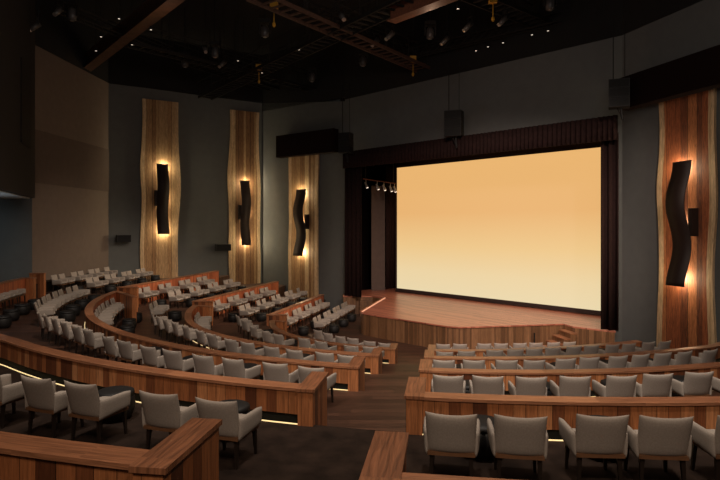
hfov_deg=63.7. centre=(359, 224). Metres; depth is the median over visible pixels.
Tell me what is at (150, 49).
catwalk
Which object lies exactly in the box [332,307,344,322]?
armchair
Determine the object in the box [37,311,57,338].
armchair
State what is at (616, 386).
armchair
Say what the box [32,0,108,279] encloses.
wall
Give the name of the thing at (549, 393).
ottoman
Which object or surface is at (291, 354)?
armchair
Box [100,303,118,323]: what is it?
armchair
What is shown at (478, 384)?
armchair
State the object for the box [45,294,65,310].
armchair
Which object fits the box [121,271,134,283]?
armchair
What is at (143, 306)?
seat riser
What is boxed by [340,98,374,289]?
wall
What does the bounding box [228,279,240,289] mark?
armchair
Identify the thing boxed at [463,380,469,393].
ottoman
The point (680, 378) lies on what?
ottoman
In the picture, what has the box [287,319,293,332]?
armchair
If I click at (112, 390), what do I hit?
side table
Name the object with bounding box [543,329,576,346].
steps
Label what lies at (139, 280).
ottoman
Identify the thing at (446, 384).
armchair
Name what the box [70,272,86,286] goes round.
armchair
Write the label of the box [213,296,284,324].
seat riser
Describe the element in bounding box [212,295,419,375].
floor
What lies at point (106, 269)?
armchair
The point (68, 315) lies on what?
ottoman
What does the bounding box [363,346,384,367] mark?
armchair
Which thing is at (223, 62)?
lamp
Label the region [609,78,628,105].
grille
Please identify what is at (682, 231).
wall sconce
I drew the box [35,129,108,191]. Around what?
wall panel
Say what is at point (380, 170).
wall
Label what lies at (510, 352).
armchair
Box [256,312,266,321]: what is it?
ottoman
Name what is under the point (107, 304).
armchair
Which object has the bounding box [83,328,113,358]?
armchair
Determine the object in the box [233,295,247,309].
armchair
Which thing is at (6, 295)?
armchair
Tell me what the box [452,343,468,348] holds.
armchair
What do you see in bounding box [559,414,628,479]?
armchair
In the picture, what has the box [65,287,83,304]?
armchair
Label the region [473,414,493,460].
side table
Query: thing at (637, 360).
armchair
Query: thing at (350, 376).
wall
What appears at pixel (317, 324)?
armchair
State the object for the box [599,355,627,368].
armchair
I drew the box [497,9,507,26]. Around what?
lamp
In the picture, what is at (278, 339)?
armchair
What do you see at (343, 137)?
grille
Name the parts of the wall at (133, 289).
panel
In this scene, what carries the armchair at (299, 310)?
on the seat riser at (295, 332)
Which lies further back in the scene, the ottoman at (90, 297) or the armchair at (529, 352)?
the ottoman at (90, 297)
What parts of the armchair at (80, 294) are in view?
backrest, armrest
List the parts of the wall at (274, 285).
panel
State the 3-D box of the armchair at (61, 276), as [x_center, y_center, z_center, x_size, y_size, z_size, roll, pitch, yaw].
[-14.643,2.828,28.957,0.650,0.804,0.626,0,0,0]
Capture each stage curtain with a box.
[345,167,361,297]
[386,167,396,288]
[601,132,618,330]
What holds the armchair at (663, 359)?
on the floor at (389, 383)
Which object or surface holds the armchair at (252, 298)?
on the seat riser at (223, 318)
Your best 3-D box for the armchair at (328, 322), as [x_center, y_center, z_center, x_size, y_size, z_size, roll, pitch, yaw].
[-1.861,5.018,29.627,0.650,0.804,0.626,0,0,11]
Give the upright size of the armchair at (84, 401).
0.804 m
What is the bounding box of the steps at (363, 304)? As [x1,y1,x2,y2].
[360,301,371,316]
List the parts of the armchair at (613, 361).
armrest, backrest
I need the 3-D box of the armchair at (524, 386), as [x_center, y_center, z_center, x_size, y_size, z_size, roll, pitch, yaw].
[2.998,3.028,10.340,0.626,0.804,0.650,0,0,4]
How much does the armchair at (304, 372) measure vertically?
0.804 m
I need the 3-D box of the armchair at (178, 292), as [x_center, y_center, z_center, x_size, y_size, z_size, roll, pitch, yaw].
[-8.982,3.698,29.373,0.650,0.804,0.626,0,0,9]
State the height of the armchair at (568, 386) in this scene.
0.804 m
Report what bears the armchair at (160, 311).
on the floor at (389, 383)
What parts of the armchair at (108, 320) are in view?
armrest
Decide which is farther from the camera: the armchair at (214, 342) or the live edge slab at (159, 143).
the live edge slab at (159, 143)
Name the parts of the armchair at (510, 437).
armrest, leg, leg, seat rail, backrest, leg, leg, armrest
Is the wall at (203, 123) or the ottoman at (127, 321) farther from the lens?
the wall at (203, 123)
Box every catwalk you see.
[124,12,315,90]
[175,27,334,101]
[198,0,413,99]
[246,0,429,72]
[460,0,551,28]
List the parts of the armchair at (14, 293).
armrest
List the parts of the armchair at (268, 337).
backrest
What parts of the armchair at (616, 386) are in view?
armrest, backrest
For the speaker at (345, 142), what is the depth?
34.09 m
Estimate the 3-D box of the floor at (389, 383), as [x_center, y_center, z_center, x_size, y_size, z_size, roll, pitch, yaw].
[-1.500,4.425,18.000,38.000,0.650,47.000,0,0,0]
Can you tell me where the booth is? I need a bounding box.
[0,0,34,198]
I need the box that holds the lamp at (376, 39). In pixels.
[371,33,379,46]
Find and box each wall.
[0,198,31,281]
[0,278,719,440]
[0,418,515,479]
[22,277,36,300]
[29,273,46,297]
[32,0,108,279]
[84,291,719,396]
[109,30,261,282]
[115,291,136,321]
[116,271,218,311]
[185,306,719,373]
[192,281,278,325]
[192,305,211,321]
[262,35,344,309]
[266,294,323,331]
[269,321,641,363]
[270,320,285,330]
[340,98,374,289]
[345,0,621,341]
[375,142,600,286]
[622,0,719,346]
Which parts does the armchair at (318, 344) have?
backrest, armrest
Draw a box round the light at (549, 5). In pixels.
[543,0,556,10]
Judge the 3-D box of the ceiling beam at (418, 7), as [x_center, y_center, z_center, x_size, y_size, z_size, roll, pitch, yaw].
[3.950,-8.350,19.975,0.500,0.540,8.341,0,0,-41]
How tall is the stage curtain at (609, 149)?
8.060 m
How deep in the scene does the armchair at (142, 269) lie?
35.38 m
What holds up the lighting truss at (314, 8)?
attached to the catwalk at (264, 5)
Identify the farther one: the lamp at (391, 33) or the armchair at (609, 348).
the lamp at (391, 33)
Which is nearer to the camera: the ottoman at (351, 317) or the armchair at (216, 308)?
the armchair at (216, 308)
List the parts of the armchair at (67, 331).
backrest, armrest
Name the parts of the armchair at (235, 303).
armrest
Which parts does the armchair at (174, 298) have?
backrest, armrest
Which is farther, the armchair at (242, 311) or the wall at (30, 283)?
the armchair at (242, 311)
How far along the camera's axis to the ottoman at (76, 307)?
21.76 m
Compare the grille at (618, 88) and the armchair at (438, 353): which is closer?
the armchair at (438, 353)
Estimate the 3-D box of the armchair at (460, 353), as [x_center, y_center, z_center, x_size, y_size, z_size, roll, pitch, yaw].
[3.398,4.348,18.503,0.626,0.804,0.650,0,0,10]
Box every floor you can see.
[0,271,714,479]
[0,275,719,431]
[119,283,419,393]
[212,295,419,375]
[296,309,427,364]
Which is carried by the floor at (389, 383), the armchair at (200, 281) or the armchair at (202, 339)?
the armchair at (202, 339)
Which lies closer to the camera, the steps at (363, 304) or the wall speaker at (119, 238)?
the steps at (363, 304)
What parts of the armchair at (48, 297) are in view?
backrest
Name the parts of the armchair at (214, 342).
backrest, armrest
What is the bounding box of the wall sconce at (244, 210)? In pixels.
[238,180,250,244]
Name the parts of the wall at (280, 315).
panel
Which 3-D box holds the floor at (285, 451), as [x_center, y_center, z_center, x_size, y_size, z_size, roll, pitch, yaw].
[-1.500,3.100,14.750,38.000,0.660,40.500,0,0,0]
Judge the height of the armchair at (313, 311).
0.804 m
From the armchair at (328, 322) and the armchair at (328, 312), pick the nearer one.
the armchair at (328, 322)
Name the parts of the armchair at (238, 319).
backrest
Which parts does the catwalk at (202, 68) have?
rail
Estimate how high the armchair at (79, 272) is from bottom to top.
0.804 m
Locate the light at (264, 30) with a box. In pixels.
[259,0,270,37]
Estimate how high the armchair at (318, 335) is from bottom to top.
0.804 m
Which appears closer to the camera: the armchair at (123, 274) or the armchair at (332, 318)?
the armchair at (332, 318)
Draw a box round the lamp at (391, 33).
[384,25,394,40]
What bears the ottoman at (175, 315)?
on the floor at (389, 383)
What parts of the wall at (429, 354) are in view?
panel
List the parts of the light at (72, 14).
yoke arm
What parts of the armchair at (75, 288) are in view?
backrest, armrest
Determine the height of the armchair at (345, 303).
0.804 m
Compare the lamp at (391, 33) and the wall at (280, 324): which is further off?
the lamp at (391, 33)
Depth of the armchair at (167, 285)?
31.11 m
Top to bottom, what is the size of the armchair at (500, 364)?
0.804 m
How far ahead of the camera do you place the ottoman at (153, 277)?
34.71 m
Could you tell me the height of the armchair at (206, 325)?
0.804 m
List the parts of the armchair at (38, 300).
armrest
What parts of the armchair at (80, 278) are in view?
armrest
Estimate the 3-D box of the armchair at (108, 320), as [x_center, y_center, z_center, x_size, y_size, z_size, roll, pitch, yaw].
[-9.095,3.498,20.589,0.650,0.804,0.626,0,0,-25]
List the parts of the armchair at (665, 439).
leg, armrest, leg, seat rail, leg, backrest, leg, armrest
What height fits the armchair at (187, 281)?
0.804 m
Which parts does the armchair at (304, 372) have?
backrest, leg, armrest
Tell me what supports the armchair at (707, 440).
on the floor at (285, 451)
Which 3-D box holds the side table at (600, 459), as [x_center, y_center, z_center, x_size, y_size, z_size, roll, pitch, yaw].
[2.921,2.561,6.982,0.544,0.418,0.538,0,0,0]
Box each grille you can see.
[118,236,129,241]
[218,245,230,249]
[339,133,348,151]
[445,110,459,135]
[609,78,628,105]
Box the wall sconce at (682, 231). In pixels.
[665,160,698,286]
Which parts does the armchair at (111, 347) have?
backrest, armrest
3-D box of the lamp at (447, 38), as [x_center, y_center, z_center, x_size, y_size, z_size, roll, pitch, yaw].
[3.984,-10.185,27.236,0.531,3.590,0.320,0,0,-28]
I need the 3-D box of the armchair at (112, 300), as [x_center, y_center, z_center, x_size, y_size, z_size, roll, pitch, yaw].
[-10.236,3.498,24.596,0.650,0.804,0.626,0,0,-8]
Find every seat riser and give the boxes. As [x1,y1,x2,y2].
[0,301,27,314]
[46,285,90,296]
[114,315,124,328]
[138,288,227,311]
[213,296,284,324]
[287,310,330,334]
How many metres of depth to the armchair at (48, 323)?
16.92 m
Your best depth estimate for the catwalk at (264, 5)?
25.92 m
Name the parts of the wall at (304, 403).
panel, panel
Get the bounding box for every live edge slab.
[140,98,180,278]
[227,109,260,283]
[288,154,318,297]
[657,88,717,348]
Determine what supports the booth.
hanging from the ceiling
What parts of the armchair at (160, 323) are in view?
backrest, armrest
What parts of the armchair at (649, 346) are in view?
backrest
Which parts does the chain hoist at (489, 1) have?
motor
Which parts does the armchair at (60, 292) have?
backrest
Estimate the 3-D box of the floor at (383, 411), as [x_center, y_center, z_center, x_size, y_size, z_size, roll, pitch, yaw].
[-1.500,3.765,18.000,38.000,0.670,47.000,0,0,0]
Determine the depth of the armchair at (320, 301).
34.43 m
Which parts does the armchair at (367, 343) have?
backrest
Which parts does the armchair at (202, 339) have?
backrest, armrest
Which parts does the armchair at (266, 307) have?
armrest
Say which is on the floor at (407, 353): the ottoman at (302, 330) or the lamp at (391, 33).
the ottoman at (302, 330)
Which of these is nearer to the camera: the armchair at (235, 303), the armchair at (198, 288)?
the armchair at (235, 303)
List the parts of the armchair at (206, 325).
armrest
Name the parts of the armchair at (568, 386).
armrest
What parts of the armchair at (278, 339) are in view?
backrest, armrest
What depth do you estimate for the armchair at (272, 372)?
11.08 m
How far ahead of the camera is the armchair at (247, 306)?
29.19 m
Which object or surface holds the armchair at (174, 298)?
on the floor at (389, 383)
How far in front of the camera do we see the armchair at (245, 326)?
24.09 m
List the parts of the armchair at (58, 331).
backrest, armrest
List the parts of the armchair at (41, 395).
leg, backrest, armrest, seat rail, leg, leg, armrest, leg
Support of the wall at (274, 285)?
on the floor at (229, 328)
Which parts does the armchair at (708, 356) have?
armrest, backrest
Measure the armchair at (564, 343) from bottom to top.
0.804 m
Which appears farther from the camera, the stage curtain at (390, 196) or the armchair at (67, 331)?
the stage curtain at (390, 196)
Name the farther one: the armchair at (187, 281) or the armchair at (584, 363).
the armchair at (187, 281)
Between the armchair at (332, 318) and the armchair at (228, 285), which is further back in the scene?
the armchair at (228, 285)
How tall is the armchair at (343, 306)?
0.804 m
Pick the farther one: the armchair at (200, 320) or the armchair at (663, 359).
the armchair at (200, 320)
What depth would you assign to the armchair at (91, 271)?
31.82 m
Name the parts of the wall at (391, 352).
panel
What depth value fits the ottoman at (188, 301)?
28.66 m
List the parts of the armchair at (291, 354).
backrest, armrest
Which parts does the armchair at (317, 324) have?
armrest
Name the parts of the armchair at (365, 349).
backrest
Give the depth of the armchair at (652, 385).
10.28 m
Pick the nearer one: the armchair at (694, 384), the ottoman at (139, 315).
the armchair at (694, 384)
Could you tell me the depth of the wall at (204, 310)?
25.64 m
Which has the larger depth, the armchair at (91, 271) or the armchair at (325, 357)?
the armchair at (91, 271)
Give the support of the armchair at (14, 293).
on the seat riser at (7, 307)
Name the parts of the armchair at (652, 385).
armrest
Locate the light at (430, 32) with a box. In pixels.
[424,11,435,39]
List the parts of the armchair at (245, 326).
backrest, armrest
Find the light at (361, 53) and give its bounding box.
[358,50,367,66]
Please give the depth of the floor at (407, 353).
27.22 m
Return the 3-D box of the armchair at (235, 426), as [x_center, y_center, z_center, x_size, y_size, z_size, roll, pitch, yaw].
[-1.551,2.368,6.821,0.626,0.804,0.650,0,0,18]
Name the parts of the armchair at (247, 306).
backrest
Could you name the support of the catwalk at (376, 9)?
hanging from the ceiling
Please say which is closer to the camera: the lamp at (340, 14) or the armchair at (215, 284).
the lamp at (340, 14)
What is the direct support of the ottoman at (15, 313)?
on the floor at (383, 411)
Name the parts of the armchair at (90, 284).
backrest, armrest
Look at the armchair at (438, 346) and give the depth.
22.52 m
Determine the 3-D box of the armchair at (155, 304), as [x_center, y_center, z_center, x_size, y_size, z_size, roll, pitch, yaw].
[-8.646,3.698,25.198,0.650,0.804,0.626,0,0,-5]
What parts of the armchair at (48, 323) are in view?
backrest, armrest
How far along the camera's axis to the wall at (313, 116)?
38.16 m
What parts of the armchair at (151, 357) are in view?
backrest, armrest, armrest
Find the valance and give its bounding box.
[343,115,617,168]
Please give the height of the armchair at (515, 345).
0.804 m
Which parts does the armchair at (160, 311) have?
armrest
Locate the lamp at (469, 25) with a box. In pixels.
[462,16,472,32]
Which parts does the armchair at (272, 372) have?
backrest, armrest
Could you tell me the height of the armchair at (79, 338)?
0.804 m
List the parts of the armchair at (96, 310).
armrest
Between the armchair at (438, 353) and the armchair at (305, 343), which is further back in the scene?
the armchair at (305, 343)
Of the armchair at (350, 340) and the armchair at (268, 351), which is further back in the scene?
the armchair at (350, 340)
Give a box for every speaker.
[116,235,130,241]
[215,244,230,250]
[338,85,352,161]
[444,60,463,147]
[608,20,629,119]
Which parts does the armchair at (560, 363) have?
armrest, backrest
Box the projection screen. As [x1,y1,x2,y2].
[395,144,600,315]
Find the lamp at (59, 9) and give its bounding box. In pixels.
[52,0,63,16]
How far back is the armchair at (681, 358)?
15.15 m
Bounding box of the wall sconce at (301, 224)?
[293,189,308,255]
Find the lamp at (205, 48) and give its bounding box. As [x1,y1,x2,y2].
[202,40,207,53]
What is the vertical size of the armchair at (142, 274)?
0.804 m
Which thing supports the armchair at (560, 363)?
on the floor at (389, 383)
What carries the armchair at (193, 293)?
on the floor at (389, 383)
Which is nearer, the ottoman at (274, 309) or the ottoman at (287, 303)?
the ottoman at (274, 309)
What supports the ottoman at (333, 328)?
on the floor at (407, 353)
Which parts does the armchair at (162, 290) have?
armrest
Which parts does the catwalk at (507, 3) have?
handrail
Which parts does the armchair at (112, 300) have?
backrest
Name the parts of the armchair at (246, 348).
backrest, armrest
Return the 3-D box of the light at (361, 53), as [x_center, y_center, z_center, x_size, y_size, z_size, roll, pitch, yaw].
[0.165,-10.342,31.829,0.540,3.275,0.400,0,0,0]
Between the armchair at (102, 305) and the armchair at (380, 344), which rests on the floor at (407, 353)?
the armchair at (380, 344)
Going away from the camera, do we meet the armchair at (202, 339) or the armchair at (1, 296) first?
the armchair at (202, 339)
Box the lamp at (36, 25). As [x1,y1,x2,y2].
[30,0,40,31]
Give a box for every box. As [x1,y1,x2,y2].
[276,128,337,157]
[618,45,719,110]
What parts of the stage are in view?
edge trim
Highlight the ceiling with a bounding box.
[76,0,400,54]
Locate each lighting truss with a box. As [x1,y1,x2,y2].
[57,1,172,54]
[297,0,422,50]
[398,11,561,60]
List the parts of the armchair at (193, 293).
armrest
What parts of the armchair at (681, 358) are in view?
armrest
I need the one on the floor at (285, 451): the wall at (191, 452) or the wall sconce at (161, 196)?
the wall at (191, 452)
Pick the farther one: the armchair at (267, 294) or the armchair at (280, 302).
the armchair at (267, 294)
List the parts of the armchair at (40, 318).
backrest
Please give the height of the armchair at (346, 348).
0.804 m
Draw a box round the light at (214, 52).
[209,0,220,57]
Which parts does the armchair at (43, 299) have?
backrest, armrest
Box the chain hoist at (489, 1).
[488,0,497,21]
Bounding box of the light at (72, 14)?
[64,0,79,21]
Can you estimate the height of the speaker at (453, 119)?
4.376 m
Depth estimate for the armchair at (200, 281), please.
34.27 m
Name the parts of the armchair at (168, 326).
backrest, armrest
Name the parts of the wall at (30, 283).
panel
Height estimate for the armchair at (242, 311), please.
0.804 m
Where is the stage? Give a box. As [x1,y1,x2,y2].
[343,287,615,348]
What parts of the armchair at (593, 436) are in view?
leg, armrest, leg, seat rail, backrest, leg, leg, armrest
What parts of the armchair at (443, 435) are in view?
armrest, leg, seat rail, backrest, leg, armrest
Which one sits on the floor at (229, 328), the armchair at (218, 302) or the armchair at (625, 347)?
the armchair at (625, 347)
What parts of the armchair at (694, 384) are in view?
armrest, seat rail, backrest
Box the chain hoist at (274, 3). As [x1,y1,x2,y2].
[270,2,277,26]
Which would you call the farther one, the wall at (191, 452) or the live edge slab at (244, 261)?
the live edge slab at (244, 261)
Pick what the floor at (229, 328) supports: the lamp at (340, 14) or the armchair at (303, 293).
the armchair at (303, 293)
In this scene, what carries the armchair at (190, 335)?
on the floor at (389, 383)
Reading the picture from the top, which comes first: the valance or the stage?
the valance
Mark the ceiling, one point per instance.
(230, 14)
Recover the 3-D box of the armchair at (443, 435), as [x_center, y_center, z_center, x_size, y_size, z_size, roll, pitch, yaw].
[1.001,2.368,6.347,0.626,0.804,0.650,0,0,10]
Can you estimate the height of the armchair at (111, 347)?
0.804 m
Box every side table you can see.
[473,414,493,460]
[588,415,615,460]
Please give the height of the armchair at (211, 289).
0.804 m
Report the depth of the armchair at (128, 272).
33.43 m
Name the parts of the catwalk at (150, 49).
rail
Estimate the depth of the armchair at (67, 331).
15.71 m
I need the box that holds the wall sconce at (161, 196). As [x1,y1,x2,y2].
[154,163,168,233]
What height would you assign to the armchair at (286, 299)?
0.804 m
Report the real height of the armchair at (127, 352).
0.804 m
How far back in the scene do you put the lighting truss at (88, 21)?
26.80 m
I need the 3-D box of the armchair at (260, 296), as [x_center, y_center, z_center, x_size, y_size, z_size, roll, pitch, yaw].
[-5.917,4.148,33.010,0.650,0.804,0.626,0,0,14]
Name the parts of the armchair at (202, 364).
backrest, armrest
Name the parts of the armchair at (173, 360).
backrest, armrest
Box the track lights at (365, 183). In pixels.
[363,163,396,192]
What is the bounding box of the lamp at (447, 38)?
[440,30,449,45]
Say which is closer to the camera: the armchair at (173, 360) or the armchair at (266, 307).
the armchair at (173, 360)
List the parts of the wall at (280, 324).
panel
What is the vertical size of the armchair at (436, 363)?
0.804 m
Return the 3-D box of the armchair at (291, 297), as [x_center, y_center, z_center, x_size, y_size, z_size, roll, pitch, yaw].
[-4.130,4.348,34.374,0.650,0.804,0.626,0,0,15]
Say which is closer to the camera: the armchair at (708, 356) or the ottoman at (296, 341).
the armchair at (708, 356)
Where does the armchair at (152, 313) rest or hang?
on the floor at (389, 383)
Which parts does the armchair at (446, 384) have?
armrest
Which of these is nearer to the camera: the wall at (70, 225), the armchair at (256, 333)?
the armchair at (256, 333)
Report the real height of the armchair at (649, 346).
0.804 m
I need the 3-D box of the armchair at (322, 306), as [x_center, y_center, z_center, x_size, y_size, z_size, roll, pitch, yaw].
[-2.303,4.818,33.863,0.650,0.804,0.626,0,0,11]
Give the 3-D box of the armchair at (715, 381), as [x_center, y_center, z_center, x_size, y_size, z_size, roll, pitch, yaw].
[6.897,3.028,10.821,0.626,0.804,0.650,0,0,-9]
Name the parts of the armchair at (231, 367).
backrest, armrest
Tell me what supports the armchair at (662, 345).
on the floor at (229, 328)
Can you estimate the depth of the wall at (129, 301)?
24.06 m
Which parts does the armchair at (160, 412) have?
armrest, leg, backrest, seat rail, armrest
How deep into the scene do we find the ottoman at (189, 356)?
13.18 m
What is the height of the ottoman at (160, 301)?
0.418 m
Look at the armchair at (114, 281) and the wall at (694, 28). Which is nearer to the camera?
the wall at (694, 28)
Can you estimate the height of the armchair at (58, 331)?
0.804 m
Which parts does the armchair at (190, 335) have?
backrest, armrest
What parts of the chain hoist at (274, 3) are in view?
motor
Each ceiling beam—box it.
[84,0,184,70]
[386,0,456,23]
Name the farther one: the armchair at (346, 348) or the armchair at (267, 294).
the armchair at (267, 294)
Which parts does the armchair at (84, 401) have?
armrest, leg, backrest, seat rail, leg, armrest, leg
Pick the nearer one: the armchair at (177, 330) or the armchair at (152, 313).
the armchair at (177, 330)
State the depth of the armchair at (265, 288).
35.10 m
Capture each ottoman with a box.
[0,315,11,328]
[2,309,19,321]
[14,303,29,315]
[28,299,41,309]
[59,310,75,322]
[65,304,80,315]
[75,299,89,309]
[88,294,100,301]
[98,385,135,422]
[104,285,115,292]
[120,325,134,333]
[122,281,131,285]
[122,318,136,327]
[137,278,146,283]
[137,312,142,322]
[150,275,159,280]
[151,346,163,355]
[155,299,166,304]
[169,310,181,320]
[182,355,202,372]
[186,298,196,307]
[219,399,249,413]
[228,313,238,321]
[244,363,259,379]
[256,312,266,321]
[272,307,281,311]
[285,338,297,346]
[286,302,294,306]
[298,297,306,301]
[298,326,308,335]
[310,320,318,328]
[329,324,339,333]
[338,318,347,326]
[347,314,355,321]
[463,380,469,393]
[546,381,553,395]
[600,379,605,385]
[672,375,684,396]
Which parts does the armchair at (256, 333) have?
backrest, armrest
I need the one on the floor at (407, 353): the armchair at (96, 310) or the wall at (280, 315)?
the wall at (280, 315)
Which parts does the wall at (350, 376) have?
panel, panel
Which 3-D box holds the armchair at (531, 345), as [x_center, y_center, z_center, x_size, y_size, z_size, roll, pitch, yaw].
[6.921,5.018,23.090,0.626,0.804,0.650,0,0,-1]
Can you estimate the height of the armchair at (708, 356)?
0.804 m
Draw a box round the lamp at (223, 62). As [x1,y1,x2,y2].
[218,56,226,67]
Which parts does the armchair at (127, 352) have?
backrest, armrest, seat rail, armrest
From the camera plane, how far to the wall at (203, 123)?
38.17 m
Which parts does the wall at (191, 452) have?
panel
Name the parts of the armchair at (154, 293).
backrest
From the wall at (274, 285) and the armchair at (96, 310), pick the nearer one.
the armchair at (96, 310)
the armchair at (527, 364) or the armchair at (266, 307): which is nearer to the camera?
the armchair at (527, 364)
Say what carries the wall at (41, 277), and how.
on the floor at (383, 411)
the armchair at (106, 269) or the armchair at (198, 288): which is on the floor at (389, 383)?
the armchair at (198, 288)
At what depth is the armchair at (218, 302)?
29.11 m
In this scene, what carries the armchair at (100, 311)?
on the seat riser
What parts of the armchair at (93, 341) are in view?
backrest, armrest, armrest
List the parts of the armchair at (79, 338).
backrest, armrest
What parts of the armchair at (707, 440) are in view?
leg, armrest, seat rail, leg, backrest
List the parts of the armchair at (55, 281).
backrest, armrest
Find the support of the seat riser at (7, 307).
on the floor at (383, 411)
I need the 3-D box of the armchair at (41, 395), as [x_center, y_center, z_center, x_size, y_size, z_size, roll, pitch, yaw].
[-4.115,2.368,7.782,0.626,0.804,0.650,0,0,22]
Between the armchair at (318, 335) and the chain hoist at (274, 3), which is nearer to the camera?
the chain hoist at (274, 3)
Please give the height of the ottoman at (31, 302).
0.418 m
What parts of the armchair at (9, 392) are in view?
backrest, leg, armrest, seat rail, leg, armrest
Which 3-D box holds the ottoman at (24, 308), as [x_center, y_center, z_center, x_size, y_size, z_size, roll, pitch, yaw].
[-12.888,3.221,22.126,0.544,0.418,0.538,0,0,0]
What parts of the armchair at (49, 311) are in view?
backrest, armrest, armrest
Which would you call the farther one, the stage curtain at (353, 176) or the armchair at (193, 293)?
the stage curtain at (353, 176)
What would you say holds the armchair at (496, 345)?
on the floor at (407, 353)
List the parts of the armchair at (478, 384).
armrest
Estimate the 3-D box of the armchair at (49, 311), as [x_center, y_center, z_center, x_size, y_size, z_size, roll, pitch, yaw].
[-10.763,3.028,19.789,0.650,0.804,0.626,0,0,-27]
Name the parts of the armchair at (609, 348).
backrest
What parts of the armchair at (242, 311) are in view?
backrest, armrest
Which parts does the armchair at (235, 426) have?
backrest, leg, leg, seat rail, armrest, leg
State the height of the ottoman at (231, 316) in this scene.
0.418 m
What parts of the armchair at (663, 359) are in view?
armrest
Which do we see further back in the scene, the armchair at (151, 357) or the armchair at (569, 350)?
the armchair at (569, 350)
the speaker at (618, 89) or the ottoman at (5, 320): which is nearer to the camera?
the ottoman at (5, 320)
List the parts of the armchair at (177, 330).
backrest, armrest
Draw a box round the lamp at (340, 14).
[337,6,345,21]
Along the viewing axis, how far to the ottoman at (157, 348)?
14.17 m
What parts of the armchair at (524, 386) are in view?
armrest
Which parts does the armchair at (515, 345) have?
backrest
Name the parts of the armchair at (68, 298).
backrest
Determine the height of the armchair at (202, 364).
0.804 m
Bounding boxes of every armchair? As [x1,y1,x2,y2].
[0,293,10,308]
[0,295,3,309]
[0,374,37,428]
[3,290,18,306]
[17,288,25,303]
[21,375,83,437]
[34,302,54,326]
[36,299,56,315]
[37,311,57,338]
[41,296,61,318]
[43,313,67,342]
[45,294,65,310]
[51,275,67,291]
[51,317,77,346]
[52,291,71,304]
[58,273,74,288]
[58,289,76,307]
[60,320,87,351]
[64,380,130,443]
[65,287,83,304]
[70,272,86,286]
[71,324,100,354]
[72,285,89,303]
[77,270,92,285]
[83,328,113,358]
[85,277,101,293]
[88,269,102,279]
[92,276,108,292]
[94,268,108,279]
[94,312,113,325]
[95,309,113,319]
[97,305,115,326]
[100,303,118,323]
[102,335,134,363]
[104,267,117,276]
[104,274,119,286]
[105,300,122,320]
[110,273,124,286]
[110,297,124,317]
[117,339,141,364]
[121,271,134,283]
[126,270,139,283]
[135,269,148,278]
[139,288,150,304]
[139,390,197,449]
[140,268,152,281]
[140,344,163,367]
[143,286,158,303]
[149,303,165,323]
[151,311,167,333]
[153,301,168,318]
[156,315,174,338]
[158,284,172,299]
[162,348,193,371]
[163,318,182,341]
[165,282,179,297]
[168,291,183,308]
[171,321,192,344]
[175,290,190,306]
[178,280,192,293]
[182,325,204,347]
[185,279,198,293]
[189,287,202,298]
[192,353,222,375]
[194,315,210,324]
[194,319,210,329]
[195,285,208,299]
[195,329,218,347]
[195,397,261,469]
[196,277,209,288]
[196,312,211,329]
[202,276,214,288]
[206,332,231,350]
[207,283,220,294]
[213,282,225,294]
[213,302,223,318]
[215,299,229,316]
[221,357,260,379]
[223,280,235,290]
[224,338,240,352]
[227,296,241,312]
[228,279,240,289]
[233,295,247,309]
[235,315,250,333]
[238,305,253,320]
[240,341,263,355]
[241,319,258,338]
[244,292,257,306]
[245,303,259,320]
[249,325,268,341]
[250,290,262,304]
[256,300,269,312]
[259,288,271,301]
[261,298,274,312]
[262,330,273,343]
[262,362,298,382]
[263,345,286,357]
[264,287,275,299]
[271,295,283,307]
[273,333,294,345]
[276,294,288,306]
[284,291,296,302]
[285,312,298,329]
[285,348,313,360]
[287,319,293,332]
[288,290,300,302]
[292,309,305,325]
[296,288,307,296]
[297,307,309,323]
[298,337,314,348]
[298,366,336,401]
[304,304,316,318]
[308,303,320,317]
[313,317,326,331]
[313,329,323,340]
[314,340,336,350]
[315,300,325,313]
[315,351,337,362]
[317,315,330,331]
[318,299,329,312]
[323,312,335,323]
[323,332,335,341]
[327,310,339,323]
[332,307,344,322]
[335,335,347,343]
[336,305,347,318]
[337,354,356,362]
[341,303,352,317]
[344,301,354,312]
[344,345,362,351]
[347,337,363,344]
[363,340,378,346]
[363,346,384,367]
[378,342,390,346]
[423,411,479,476]
[431,374,465,392]
[432,359,455,367]
[436,343,451,348]
[436,351,455,355]
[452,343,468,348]
[457,350,475,355]
[461,359,485,368]
[469,375,504,394]
[476,343,491,348]
[483,349,502,355]
[487,414,547,479]
[491,343,507,348]
[491,360,517,368]
[503,349,523,355]
[508,376,546,395]
[509,343,526,348]
[517,360,544,369]
[523,348,542,355]
[526,342,542,347]
[542,342,559,346]
[542,347,560,355]
[545,358,575,368]
[550,376,590,396]
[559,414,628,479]
[560,346,581,354]
[563,341,575,345]
[575,357,599,368]
[581,345,598,354]
[592,375,636,396]
[598,344,619,353]
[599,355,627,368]
[619,343,635,352]
[624,415,693,479]
[627,353,649,367]
[635,341,654,351]
[635,373,672,396]
[648,352,671,366]
[654,340,670,349]
[670,350,692,364]
[671,371,713,396]
[690,348,717,363]
[691,415,719,479]
[712,377,719,392]
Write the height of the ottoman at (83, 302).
0.418 m
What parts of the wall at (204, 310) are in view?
panel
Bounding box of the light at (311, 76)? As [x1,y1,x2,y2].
[307,68,316,81]
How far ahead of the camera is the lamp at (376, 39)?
27.48 m
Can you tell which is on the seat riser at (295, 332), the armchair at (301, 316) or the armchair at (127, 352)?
the armchair at (301, 316)
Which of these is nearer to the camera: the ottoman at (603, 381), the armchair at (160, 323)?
the ottoman at (603, 381)
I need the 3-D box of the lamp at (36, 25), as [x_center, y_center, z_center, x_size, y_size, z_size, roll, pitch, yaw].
[-14.204,-10.185,25.328,0.531,3.590,0.320,0,0,-31]

